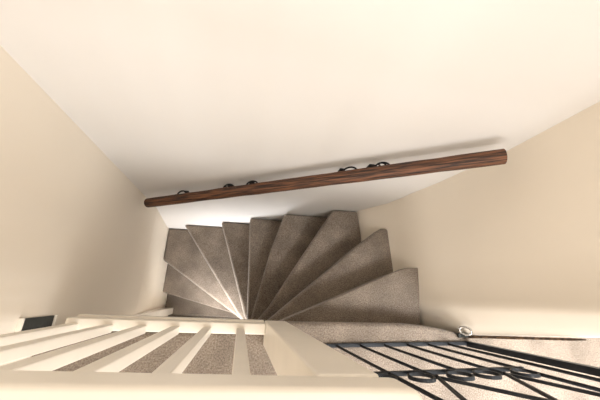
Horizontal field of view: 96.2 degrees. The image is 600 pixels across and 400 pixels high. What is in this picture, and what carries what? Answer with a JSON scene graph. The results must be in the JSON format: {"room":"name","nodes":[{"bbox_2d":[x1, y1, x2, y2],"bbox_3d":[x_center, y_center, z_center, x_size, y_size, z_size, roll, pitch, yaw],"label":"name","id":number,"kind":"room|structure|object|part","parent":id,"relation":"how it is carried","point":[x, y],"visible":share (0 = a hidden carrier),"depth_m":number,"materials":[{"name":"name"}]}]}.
{"room":"staircase","nodes":[
{"label":"staircase","id":0,"kind":"room"},
{"bbox_2d":[0,45,168,365],"bbox_3d":[-1.025,1.237,0.808,0.210,5.060,2.978,5,70,-11],"label":"wall","id":1,"kind":"structure","parent":0,"point":[77,236],"depth_m":0.95,"materials":[{"name":"beige paint"}]},
{"bbox_2d":[14,315,57,331],"bbox_3d":[-0.850,0.401,0.874,0.013,0.168,0.043,5,70,-11],"label":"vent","id":2,"kind":"object","parent":1,"relation":"attached to","point":[23,324],"visible":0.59,"depth_m":0.86,"materials":[{"name":"black metal"}]},
{"bbox_2d":[135,308,172,315],"bbox_3d":[-1.088,0.773,1.756,0.087,1.863,0.057,5,70,-11],"label":"trim","id":3,"kind":"structure","parent":1,"relation":"attached to","point":[161,311],"depth_m":2.17,"materials":[{"name":"beige paint"}]},
{"bbox_2d":[0,0,599,229],"bbox_3d":[0.441,-0.096,1.606,3.250,5.060,0.120,5,70,-11],"label":"wall","id":4,"kind":"structure","parent":0,"point":[187,95],"depth_m":0.77,"materials":[{"name":"white paint"}]},
{"bbox_2d":[144,149,506,207],"bbox_3d":[-0.068,-0.096,1.296,1.519,0.985,0.108,5,70,-11],"label":"handrail","id":5,"kind":"object","parent":4,"relation":"attached to","point":[371,172],"visible":1,"depth_m":1.17,"materials":[{"name":"brown wood"}]},
{"bbox_2d":[32,321,599,399],"bbox_3d":[0.553,1.621,0.803,2.940,0.050,2.307,5,70,-11],"label":"floor","id":6,"kind":"structure","parent":0,"point":[216,355],"depth_m":1.10,"materials":[{"name":"beige carpet"}]},
{"bbox_2d":[0,314,422,399],"bbox_3d":[-0.364,0.334,0.605,0.855,0.847,0.096,7,70,-10],"label":"balustrade","id":7,"kind":"object","parent":6,"relation":"on","point":[306,368],"visible":1,"depth_m":0.40,"materials":[{"name":"beige paint"}]},
{"bbox_3d":[-0.442,0.438,0.938,0.638,0.062,0.036,7,70,-10],"label":"rail","id":8,"kind":"part","parent":7,"relation":"part of","materials":[{"name":"beige paint"}]},
{"bbox_3d":[-0.282,0.202,0.237,0.855,0.050,0.096,7,70,-10],"label":"rail","id":9,"kind":"part","parent":7,"relation":"part of","materials":[{"name":"beige paint"}]},
{"bbox_3d":[-0.018,0.383,0.673,0.084,0.762,0.089,5,70,-11],"label":"newel post","id":10,"kind":"part","parent":7,"relation":"part of","materials":[{"name":"beige paint"}]},
{"bbox_2d":[324,341,599,399],"bbox_3d":[0.432,0.459,0.723,0.796,0.796,0.021,5,70,-11],"label":"iron gate","id":11,"kind":"object","parent":6,"relation":"on","point":[514,374],"visible":0.88,"depth_m":0.73,"materials":[{"name":"black metal"}]},
{"bbox_3d":[0.353,0.585,1.088,0.744,0.008,0.015,5,70,-11],"label":"rail","id":12,"kind":"part","parent":11,"relation":"part of","materials":[{"name":"black metal"}]},
{"bbox_3d":[0.350,0.452,0.707,0.572,0.010,0.010,5,70,-11],"label":"rail","id":13,"kind":"part","parent":11,"relation":"part of","materials":[{"name":"black metal"}]},
{"bbox_2d":[357,102,599,337],"bbox_3d":[1.226,0.372,1.616,1.530,5.060,0.726,5,70,-11],"label":"wall","id":14,"kind":"structure","parent":0,"point":[512,248],"depth_m":1.01,"materials":[{"name":"beige paint"}]},
{"bbox_2d":[456,326,472,337],"bbox_3d":[0.710,0.561,1.144,0.055,0.073,0.049,5,70,-11],"label":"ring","id":15,"kind":"object","parent":14,"relation":"attached to","point":[460,334],"visible":1,"depth_m":1.15,"materials":[{"name":"metal"}]},
{"bbox_3d":[0.706,0.587,1.167,0.050,0.013,0.016,5,70,-11],"label":"plate","id":16,"kind":"part","parent":15,"relation":"part of","materials":[{"name":"metal"}]},
{"bbox_2d":[468,335,585,340],"bbox_3d":[0.786,0.507,0.983,0.013,0.441,0.059,29,67,-1],"label":"trim","id":17,"kind":"structure","parent":14,"relation":"attached to","point":[471,336],"depth_m":0.95,"materials":[{"name":"brown wood"}]},
{"bbox_3d":[-0.098,2.227,3.353,3.150,0.100,3.098,5,70,-11],"label":"floor","id":18,"kind":"structure","parent":0,"visible":0},
{"bbox_2d":[163,210,419,324],"bbox_3d":[-0.418,1.481,2.077,1.635,2.610,2.594,5,70,-11],"label":"staircase","id":19,"kind":"structure","parent":18,"relation":"on","point":[298,268],"depth_m":1.84,"materials":[{"name":"beige carpet"}]}
]}

